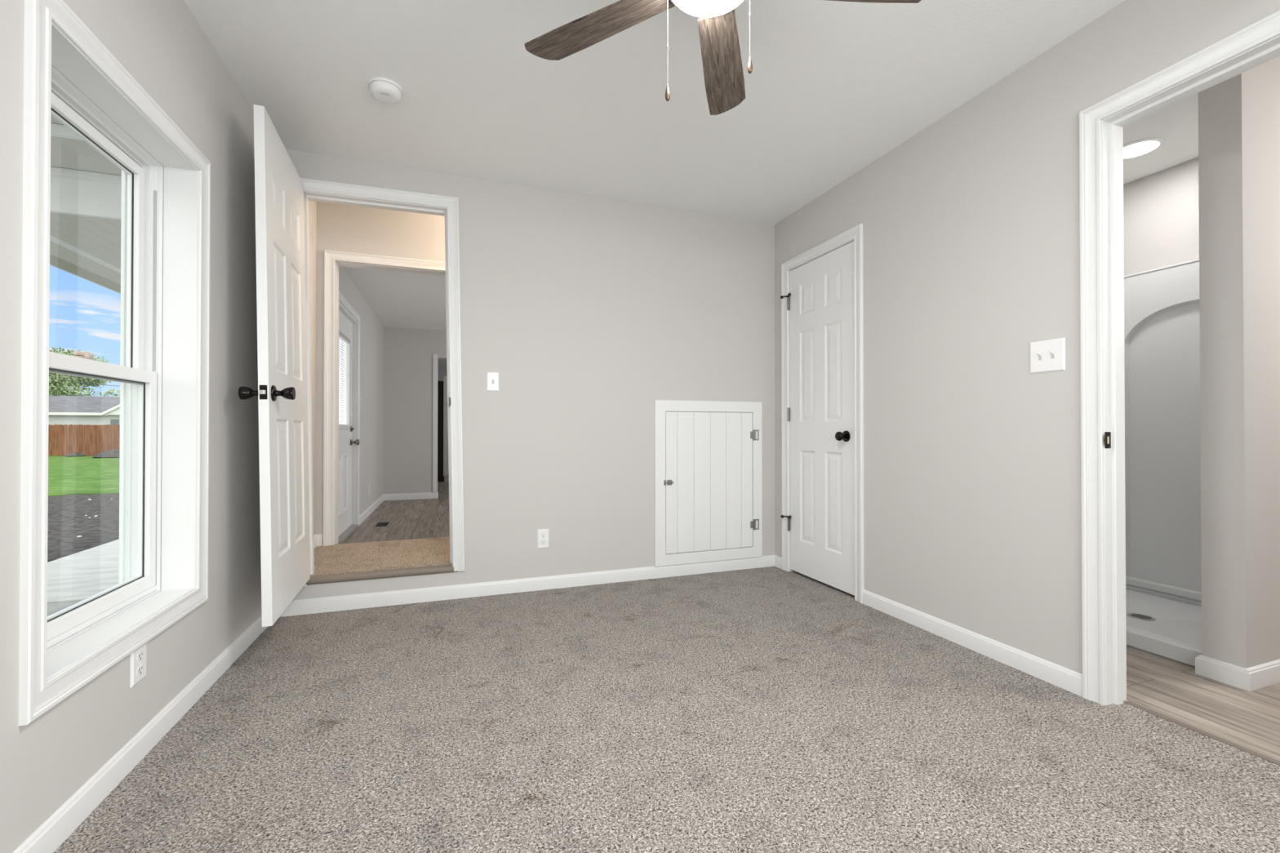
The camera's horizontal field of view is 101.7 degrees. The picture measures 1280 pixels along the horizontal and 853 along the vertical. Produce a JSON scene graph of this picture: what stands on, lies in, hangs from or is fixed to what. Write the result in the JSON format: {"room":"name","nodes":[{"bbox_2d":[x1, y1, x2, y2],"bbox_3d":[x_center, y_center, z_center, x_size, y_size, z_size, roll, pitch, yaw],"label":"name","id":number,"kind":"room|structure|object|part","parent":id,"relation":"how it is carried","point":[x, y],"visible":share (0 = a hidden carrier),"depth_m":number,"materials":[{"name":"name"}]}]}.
{"room":"empty bedroom","nodes":[
{"label":"empty bedroom","id":0,"kind":"room"},
{"bbox_2d":[0,0,316,852],"bbox_3d":[-1.280,-0.082,0.744,0.189,3.160,5.860,0,0,-20],"label":"wall","id":1,"kind":"structure","parent":0,"point":[44,762],"depth_m":1.64,"materials":[{"name":"grey paint"}]},
{"bbox_2d":[18,0,210,725],"bbox_3d":[-1.537,-0.171,1.471,0.219,1.608,0.854,0,0,-20],"label":"window","id":2,"kind":"structure","parent":1,"relation":"in","point":[162,374],"depth_m":1.67,"materials":[{"name":"white plastic"}]},
{"bbox_3d":[-1.595,-0.514,1.453,0.028,0.737,0.698,0,0,-20],"label":"sash","id":3,"kind":"part","parent":2,"relation":"part of","materials":[{"name":"white plastic"}]},
{"bbox_3d":[-1.594,0.554,1.446,0.092,0.018,0.718,0,0,-20],"label":"frame sill","id":4,"kind":"part","parent":2,"relation":"part of","materials":[{"name":"white plastic"}]},
{"bbox_3d":[-1.565,0.178,1.459,0.029,0.735,0.712,0,0,-20],"label":"sash","id":5,"kind":"part","parent":2,"relation":"part of","materials":[{"name":"white plastic"}]},
{"bbox_3d":[-1.591,-0.172,1.452,0.106,1.500,0.746,0,0,-20],"label":"vinyl frame","id":6,"kind":"part","parent":2,"relation":"part of","materials":[{"name":"white plastic"}]},
{"bbox_2d":[129,643,146,688],"bbox_3d":[-1.450,0.686,1.508,0.007,0.108,0.074,0,0,-20],"label":"wall outlet","id":7,"kind":"object","parent":1,"relation":"attached to","point":[138,657],"visible":1,"depth_m":1.50,"materials":[{"name":"white plastic"}]},
{"bbox_2d":[137,650,143,662],"bbox_3d":[-1.448,0.665,1.509,0.002,0.027,0.034,0,0,-20],"label":"receptacle","id":8,"kind":"object","parent":7,"relation":"attached to","point":[140,653],"depth_m":1.51,"materials":[{"name":"grey plastic"}]},
{"bbox_2d":[137,664,143,676],"bbox_3d":[-1.448,0.706,1.508,0.002,0.027,0.034,0,0,-20],"label":"receptacle","id":9,"kind":"object","parent":7,"relation":"attached to","point":[140,667],"depth_m":1.51,"materials":[{"name":"grey plastic"}]},
{"bbox_2d":[12,615,267,852],"bbox_3d":[-1.029,0.917,0.334,0.012,0.076,4.933,0,0,-20],"label":"baseboard","id":10,"kind":"structure","parent":1,"relation":"attached to","point":[62,823],"depth_m":1.44,"materials":[{"name":"white wood"}]},
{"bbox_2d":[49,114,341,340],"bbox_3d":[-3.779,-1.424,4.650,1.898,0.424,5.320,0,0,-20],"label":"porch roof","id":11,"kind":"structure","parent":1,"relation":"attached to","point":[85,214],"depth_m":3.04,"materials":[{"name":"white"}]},
{"bbox_3d":[-3.151,-1.442,3.021,1.808,0.040,0.070,0,0,-20],"label":"header trim","id":12,"kind":"part","parent":11,"relation":"part of","materials":[{"name":"white"}]},
{"bbox_2d":[313,533,322,547],"bbox_3d":[-1.999,0.746,3.101,0.043,0.076,0.705,0,0,-20],"label":"baseboard","id":13,"kind":"structure","parent":1,"relation":"attached to","point":[317,539],"depth_m":3.42,"materials":[{"name":"white wood"}]},
{"bbox_2d":[338,266,383,515],"bbox_3d":[-3.635,-0.038,7.282,0.145,3.160,8.040,0,0,-20],"label":"wall","id":14,"kind":"structure","parent":0,"point":[371,330],"depth_m":5.84,"materials":[{"name":"grey paint"}]},
{"bbox_2d":[337,290,359,543],"bbox_3d":[-2.674,-0.061,4.695,0.150,2.092,1.034,0,0,-20],"label":"door","id":15,"kind":"structure","parent":14,"relation":"in","point":[348,448],"depth_m":4.92,"materials":[{"name":"white wood"}]},
{"bbox_3d":[-2.590,0.515,4.469,0.009,0.535,0.235,0,0,-20],"label":"moulded panel","id":16,"kind":"part","parent":15,"relation":"part of","materials":[{"name":"white paint"}]},
{"bbox_3d":[-2.659,-0.800,4.668,0.024,0.032,0.530,0,0,-20],"label":"blind rail","id":17,"kind":"part","parent":15,"relation":"part of","materials":[{"name":"grey plastic"}]},
{"bbox_3d":[-2.659,-0.413,4.671,0.016,0.873,0.608,0,0,-20],"label":"window trim","id":18,"kind":"part","parent":15,"relation":"part of","materials":[{"name":"white"}]},
{"bbox_3d":[-2.697,0.517,4.768,0.009,0.535,0.250,0,0,-20],"label":"moulded panel","id":19,"kind":"part","parent":15,"relation":"part of","materials":[{"name":"white paint"}]},
{"bbox_3d":[-2.758,0.152,5.041,0.076,0.066,0.066,0,0,-20],"label":"knob","id":20,"kind":"part","parent":15,"relation":"part of","materials":[{"name":"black metal"}]},
{"bbox_2d":[359,492,438,524],"bbox_3d":[-2.838,0.953,6.287,0.692,0.085,2.078,0,0,-20],"label":"baseboard","id":21,"kind":"structure","parent":14,"relation":"attached to","point":[369,510],"depth_m":7.07,"materials":[{"name":"white wood"}]},
{"bbox_2d":[315,201,444,538],"bbox_3d":[-1.257,-0.332,3.806,1.911,2.620,0.110,0,0,-20],"label":"wall","id":22,"kind":"structure","parent":0,"point":[340,227],"depth_m":3.52,"materials":[{"name":"grey paint"}]},
{"bbox_2d":[322,249,445,546],"bbox_3d":[-1.689,-0.095,3.642,0.892,2.145,0.126,0,0,-20],"label":"door frame","id":23,"kind":"structure","parent":22,"relation":"in","point":[333,260],"depth_m":3.46,"materials":[{"name":"white wood"}]},
{"bbox_2d":[310,537,452,575],"bbox_3d":[-1.109,0.881,3.383,1.911,0.190,0.802,0,0,-20],"label":"floor","id":24,"kind":"structure","parent":0,"point":[337,558],"depth_m":3.17,"materials":[{"name":"beige carpet"}]},
{"bbox_2d":[305,564,453,584],"bbox_3d":[-1.398,0.802,2.840,0.722,0.036,0.062,0,0,-20],"label":"stair nosing","id":25,"kind":"structure","parent":24,"relation":"attached to","point":[340,577],"depth_m":2.81,"materials":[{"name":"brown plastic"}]},
{"bbox_2d":[342,266,447,365],"bbox_3d":[-1.728,-1.378,7.972,3.905,0.070,8.040,0,0,-20],"label":"ceiling","id":26,"kind":"structure","parent":0,"point":[399,300],"depth_m":5.49,"materials":[{"name":"white paint"}]},
{"bbox_2d":[342,479,449,543],"bbox_3d":[-1.712,1.056,7.911,3.905,0.100,8.135,0,0,-20],"label":"floor","id":27,"kind":"structure","parent":0,"point":[420,518],"depth_m":5.49,"materials":[{"name":"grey wood"}]},
{"bbox_2d":[373,521,391,527],"bbox_3d":[-2.592,0.986,5.237,0.138,0.004,0.288,0,0,-20],"label":"floor vent","id":28,"kind":"object","parent":27,"relation":"in","point":[385,524],"visible":1,"depth_m":5.24,"materials":[{"name":"beige metal"}]},
{"bbox_2d":[375,522,389,526],"bbox_3d":[-2.592,0.987,5.237,0.110,0.003,0.260,0,0,-20],"label":"grille","id":29,"kind":"object","parent":28,"relation":"attached to","point":[378,524],"depth_m":5.24,"materials":[{"name":"grey metal"}]},
{"bbox_2d":[437,381,444,481],"bbox_3d":[-3.993,0.089,9.793,0.558,1.860,0.568,0,0,-20],"label":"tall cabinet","id":30,"kind":"object","parent":27,"relation":"on","point":[440,384],"visible":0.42,"depth_m":9.60,"materials":[{"name":"black"}]},
{"bbox_2d":[443,376,448,481],"bbox_3d":[-3.420,0.045,9.974,0.640,1.950,0.613,0,0,-20],"label":"pantry cabinet","id":31,"kind":"object","parent":27,"relation":"on","point":[446,468],"visible":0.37,"depth_m":9.60,"materials":[{"name":"white"}]},
{"bbox_3d":[-3.471,-0.669,9.648,0.310,0.495,0.024,0,0,-20],"label":"cabinet door","id":32,"kind":"part","parent":31,"relation":"part of","materials":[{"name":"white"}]},
{"bbox_3d":[-3.471,0.251,9.642,0.310,1.305,0.024,0,0,-20],"label":"cabinet door","id":33,"kind":"part","parent":31,"relation":"part of","materials":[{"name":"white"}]},
{"bbox_2d":[382,326,446,493],"bbox_3d":[-1.654,-0.170,7.756,3.905,2.350,0.120,0,0,-20],"label":"wall","id":34,"kind":"structure","parent":0,"point":[408,353],"depth_m":7.15,"materials":[{"name":"grey paint"}]},
{"bbox_2d":[432,354,438,492],"bbox_3d":[-2.875,-0.045,7.315,0.059,1.924,0.139,0,0,-20],"label":"trim","id":35,"kind":"structure","parent":34,"relation":"attached to","point":[435,356],"depth_m":7.25,"materials":[{"name":"white wood"}]},
{"bbox_2d":[437,365,447,381],"bbox_3d":[-3.116,-0.007,11.789,4.150,3.160,0.100,0,0,-20],"label":"wall","id":36,"kind":"structure","parent":0,"point":[442,370],"depth_m":11.32,"materials":[{"name":"grey paint"}]},
{"bbox_2d":[285,149,775,599],"bbox_3d":[-0.424,-0.335,3.237,3.097,2.620,0.112,0,0,-20],"label":"wall","id":37,"kind":"structure","parent":0,"point":[588,312],"depth_m":3.19,"materials":[{"name":"grey paint"}]},
{"bbox_2d":[238,104,464,626],"bbox_3d":[-1.307,-0.238,2.538,0.843,2.121,0.867,-1,0,-20],"label":"door","id":38,"kind":"structure","parent":37,"relation":"in","point":[284,393],"depth_m":2.37,"materials":[{"name":"white wood"}]},
{"bbox_3d":[-1.542,-0.133,2.067,0.076,0.065,0.065,-1,0,-20],"label":"knob","id":39,"kind":"part","parent":38,"relation":"part of","materials":[{"name":"black metal"}]},
{"bbox_3d":[-1.469,-0.134,2.030,0.026,0.056,0.002,0,0,-22],"label":"latch plate","id":40,"kind":"part","parent":38,"relation":"part of","materials":[{"name":"black metal"}]},
{"bbox_3d":[-1.441,-0.134,2.105,0.076,0.065,0.065,-1,0,-20],"label":"knob","id":41,"kind":"part","parent":38,"relation":"part of","materials":[{"name":"black metal"}]},
{"bbox_3d":[-1.407,-0.235,2.818,0.835,2.117,0.016,-1,0,-20],"label":"casing","id":42,"kind":"part","parent":38,"relation":"part of","materials":[{"name":"white wood"}]},
{"bbox_2d":[486,372,498,391],"bbox_3d":[-0.852,-0.260,3.016,0.069,0.110,0.016,0,0,-20],"label":"light switch","id":43,"kind":"object","parent":37,"relation":"attached to","point":[492,378],"visible":1,"depth_m":3.02,"materials":[{"name":"white plastic"}]},
{"bbox_2d":[280,555,782,617],"bbox_3d":[-0.434,0.936,3.113,2.974,0.076,0.099,0,0,-20],"label":"baseboard","id":44,"kind":"structure","parent":37,"relation":"attached to","point":[344,602],"depth_m":3.04,"materials":[{"name":"white wood"}]},
{"bbox_2d":[537,528,549,548],"bbox_3d":[-0.578,0.671,3.112,0.070,0.114,0.007,0,0,-20],"label":"wall outlet","id":45,"kind":"object","parent":37,"relation":"attached to","point":[543,535],"visible":1,"depth_m":3.11,"materials":[{"name":"white plastic"}]},
{"bbox_2d":[540,533,546,537],"bbox_3d":[-0.577,0.651,3.110,0.034,0.027,0.002,0,0,-20],"label":"receptacle","id":46,"kind":"object","parent":45,"relation":"attached to","point":[542,535],"depth_m":3.11,"materials":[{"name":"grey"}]},
{"bbox_2d":[540,540,546,544],"bbox_3d":[-0.577,0.692,3.109,0.034,0.027,0.002,0,0,-20],"label":"receptacle","id":47,"kind":"object","parent":45,"relation":"attached to","point":[542,542],"depth_m":3.11,"materials":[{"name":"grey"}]},
{"bbox_2d":[654,400,762,566],"bbox_3d":[0.472,0.365,3.478,0.796,1.071,0.026,0,0,-20],"label":"access hatch","id":48,"kind":"object","parent":37,"relation":"attached to","point":[708,465],"visible":1,"depth_m":3.47,"materials":[{"name":"white wood"}]},
{"bbox_3d":[0.470,0.365,3.484,0.645,0.920,0.013,0,0,-20],"label":"door panel","id":49,"kind":"part","parent":48,"relation":"part of","materials":[{"name":"white wood"}]},
{"bbox_2d":[183,0,1124,225],"bbox_3d":[0.371,-1.482,0.850,3.027,0.080,4.973,0,0,-20],"label":"ceiling","id":50,"kind":"structure","parent":0,"point":[832,88],"depth_m":2.19,"materials":[{"name":"white paint"}]},
{"bbox_2d":[368,77,403,104],"bbox_3d":[-1.075,-1.411,2.201,0.132,0.044,0.132,0,0,-20],"label":"smoke detector","id":51,"kind":"object","parent":50,"relation":"attached to","point":[385,91],"visible":1,"depth_m":2.17,"materials":[{"name":"white plastic"}]},
{"bbox_2d":[524,0,921,115],"bbox_3d":[0.208,-1.157,1.312,1.104,0.564,1.098,0,0,-20],"label":"ceiling fan","id":52,"kind":"object","parent":50,"relation":"hanging from","point":[723,74],"visible":1,"depth_m":1.53,"materials":[{"name":"brown wood"}]},
{"bbox_3d":[-0.127,-1.162,1.516,0.461,0.006,0.131,0,11,29],"label":"blade","id":53,"kind":"part","parent":52,"relation":"part of","materials":[{"name":"brown wood"}]},
{"bbox_3d":[0.074,-1.044,1.391,0.004,0.259,0.004,0,0,-20],"label":"pull chain","id":54,"kind":"part","parent":52,"relation":"part of","materials":[{"name":"silver metal"}]},
{"bbox_3d":[0.182,-1.133,1.342,0.228,0.047,0.228,0,0,-20],"label":"lamp shade","id":55,"kind":"part","parent":52,"relation":"part of","materials":[{"name":"white glass"}]},
{"bbox_3d":[0.268,-1.161,1.687,0.131,0.006,0.461,-11,-3,14],"label":"blade","id":56,"kind":"part","parent":52,"relation":"part of","materials":[{"name":"brown wood"}]},
{"bbox_3d":[0.294,-1.081,1.391,0.004,0.185,0.004,0,0,-20],"label":"pull chain","id":57,"kind":"part","parent":52,"relation":"part of","materials":[{"name":"silver metal"}]},
{"bbox_3d":[0.538,-1.163,1.346,0.461,0.006,0.131,0,-11,-1],"label":"blade","id":58,"kind":"part","parent":52,"relation":"part of","materials":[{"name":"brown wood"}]},
{"bbox_2d":[53,566,1279,852],"bbox_3d":[1.567,1.011,1.284,5.581,0.100,5.020,0,0,-20],"label":"floor","id":59,"kind":"structure","parent":0,"point":[769,709],"depth_m":1.59,"materials":[{"name":"beige carpet"}]},
{"bbox_2d":[1124,258,1202,666],"bbox_3d":[2.517,0.050,2.630,0.908,1.842,0.897,0,0,-20],"label":"shower stall","id":60,"kind":"object","parent":59,"relation":"on","point":[1162,319],"visible":0.2,"depth_m":2.83,"materials":[{"name":"white plastic"}]},
{"bbox_2d":[1124,701,1279,765],"bbox_3d":[1.828,0.962,1.476,0.024,0.006,0.736,0,0,-20],"label":"threshold strip","id":61,"kind":"object","parent":59,"relation":"on","point":[1166,717],"visible":1,"depth_m":1.62,"materials":[{"name":"brown"}]},
{"bbox_2d":[774,0,1279,674],"bbox_3d":[1.830,-0.348,1.363,0.109,2.620,4.933,0,0,-20],"label":"wall","id":62,"kind":"structure","parent":0,"point":[972,495],"depth_m":2.22,"materials":[{"name":"grey paint"}]},
{"bbox_2d":[780,223,863,603],"bbox_3d":[1.131,-0.072,3.230,0.170,2.093,0.743,0,0,-20],"label":"door","id":63,"kind":"structure","parent":62,"relation":"in","point":[822,331],"depth_m":3.17,"materials":[{"name":"white wood"}]},
{"bbox_3d":[1.160,0.056,2.993,0.066,0.065,0.065,0,0,-20],"label":"knob","id":64,"kind":"part","parent":63,"relation":"part of","materials":[{"name":"black metal"}]},
{"bbox_2d":[862,589,1082,697],"bbox_3d":[1.406,0.931,2.361,0.012,0.076,1.064,0,0,-20],"label":"baseboard","id":65,"kind":"structure","parent":62,"relation":"attached to","point":[1065,678],"depth_m":2.21,"materials":[{"name":"white wood"}]},
{"bbox_2d":[1030,337,1065,373],"bbox_3d":[1.543,-0.267,1.979,0.016,0.122,0.124,0,0,-20],"label":"light switch","id":66,"kind":"object","parent":62,"relation":"attached to","point":[1046,356],"visible":1,"depth_m":1.98,"materials":[{"name":"white plastic"}]},
{"bbox_2d":[1079,9,1279,705],"bbox_3d":[1.791,-0.085,1.469,0.142,2.095,0.887,0,0,-20],"label":"door frame","id":67,"kind":"structure","parent":62,"relation":"in","point":[1104,632],"depth_m":1.81,"materials":[{"name":"white wood"}]},
{"bbox_3d":[1.623,0.047,1.809,0.040,0.057,0.003,0,0,-22],"label":"strike plate","id":68,"kind":"part","parent":67,"relation":"part of","materials":[{"name":"black metal"}]},
{"bbox_2d":[1123,157,1199,275],"bbox_3d":[2.970,-0.228,2.855,0.088,2.400,1.020,0,0,-20],"label":"wall","id":69,"kind":"structure","parent":0,"point":[1161,209],"depth_m":2.90,"materials":[{"name":"grey paint"}]},
{"bbox_2d":[1123,56,1279,184],"bbox_3d":[2.922,-1.473,2.140,2.465,0.080,2.350,0,0,-20],"label":"ceiling","id":70,"kind":"structure","parent":0,"point":[1177,123],"depth_m":2.57,"materials":[{"name":"white paint"}]},
{"bbox_2d":[1123,137,1164,159],"bbox_3d":[2.552,-1.425,2.677,0.208,0.008,0.208,0,0,-20],"label":"recessed light","id":71,"kind":"object","parent":70,"relation":"in","point":[1141,147],"visible":0.71,"depth_m":2.65,"materials":[{"name":"white plastic"}]},
{"bbox_2d":[1197,57,1279,668],"bbox_3d":[3.130,-0.232,2.307,1.955,2.400,0.120,0,0,-20],"label":"wall","id":72,"kind":"structure","parent":0,"point":[1239,115],"depth_m":1.97,"materials":[{"name":"grey paint"}]},
{"bbox_2d":[1195,654,1279,691],"bbox_3d":[3.076,0.930,2.280,1.869,0.076,0.149,0,0,-20],"label":"baseboard","id":73,"kind":"structure","parent":72,"relation":"attached to","point":[1260,676],"depth_m":1.95,"materials":[{"name":"white wood"}]},
{"label":"outside","id":74,"kind":"structure","parent":0,"visible":0},
{"bbox_2d":[47,493,119,562],"bbox_3d":[-30.925,1.935,42.043,150.000,0.288,140.000,0,0,-20],"label":"ground","id":75,"kind":"structure","parent":74,"point":[68,521],"depth_m":8.37,"materials":[{"name":"soil"}]},
{"bbox_2d":[47,600,82,616],"bbox_3d":[-3.160,1.542,0.933,3.220,0.115,7.900,0,0,-20],"label":"patio slab","id":76,"kind":"object","parent":75,"relation":"on","point":[54,607],"depth_m":4.37,"materials":[{"name":"grey concrete"}]},
{"bbox_2d":[48,346,107,396],"bbox_3d":[-48.882,-2.344,42.913,7.596,8.256,6.778,0,0,12],"label":"leafy tree","id":77,"kind":"object","parent":75,"relation":"on","point":[56,388],"visible":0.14,"depth_m":42.45,"materials":[{"name":"green plant"}]},
{"bbox_2d":[52,351,111,396],"bbox_3d":[-58.407,-2.914,50.563,9.785,9.500,9.656,0,0,-20],"label":"leafy tree","id":78,"kind":"object","parent":75,"relation":"on","point":[107,361],"visible":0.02,"depth_m":53.46,"materials":[{"name":"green plant"}]},
{"bbox_2d":[47,539,119,603],"bbox_3d":[-5.937,1.592,8.717,3.220,0.120,8.570,0,0,-20],"label":"patio slab","id":79,"kind":"object","parent":75,"relation":"on","point":[83,575],"depth_m":5.32,"materials":[{"name":"concrete"}]},
{"bbox_2d":[48,455,119,496],"bbox_3d":[-23.653,1.645,21.654,110.000,0.030,25.897,0,0,-20],"label":"lawn","id":80,"kind":"structure","parent":75,"relation":"on","point":[67,475],"depth_m":16.99,"materials":[{"name":"green plant"}]},
{"bbox_2d":[65,453,87,456],"bbox_3d":[-31.612,1.566,29.149,0.810,0.198,0.856,0,0,29],"label":"dirt mound","id":81,"kind":"object","parent":80,"relation":"on","point":[69,454],"visible":1,"depth_m":29.01,"materials":[{"name":"soil"}]},
{"bbox_2d":[48,424,119,455],"bbox_3d":[-27.399,0.777,29.960,20.606,1.799,0.058,0,0,-1],"label":"fence","id":82,"kind":"object","parent":80,"relation":"on","point":[89,439],"visible":0.2,"depth_m":29.87,"materials":[{"name":"brown wood"}]},
{"bbox_2d":[92,448,119,457],"bbox_3d":[-28.463,1.454,28.510,2.345,0.416,2.306,0,0,-20],"label":"dirt mound","id":83,"kind":"object","parent":80,"relation":"on","point":[111,453],"visible":0.44,"depth_m":27.70,"materials":[{"name":"soil"}]},
{"bbox_2d":[48,395,119,425],"bbox_3d":[-41.936,-0.385,32.743,33.600,4.200,6.850,0,0,-20],"label":"neighbor house","id":84,"kind":"structure","parent":75,"relation":"on","point":[63,410],"depth_m":32.54,"materials":[{"name":"white"}]},
{"bbox_3d":[-30.983,-1.542,33.075,4.950,1.720,0.100,0,0,-20],"label":"gable trim","id":85,"kind":"part","parent":84,"relation":"part of","materials":[{"name":"white"}]},
{"bbox_2d":[101,388,119,396],"bbox_3d":[-43.984,-0.858,45.444,3.909,5.320,3.740,0,0,7],"label":"leafy tree","id":86,"kind":"object","parent":75,"relation":"on","point":[110,392],"visible":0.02,"depth_m":44.43,"materials":[{"name":"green plant"}]},
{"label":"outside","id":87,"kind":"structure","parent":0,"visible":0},
{"bbox_2d":[73,382,119,386],"bbox_3d":[-40.729,-3.137,42.031,8.635,0.792,0.042,0,0,-10],"label":"power line","id":88,"kind":"object","parent":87,"point":[73,382],"visible":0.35,"depth_m":41.54,"materials":[{"name":"grey"}]}
]}

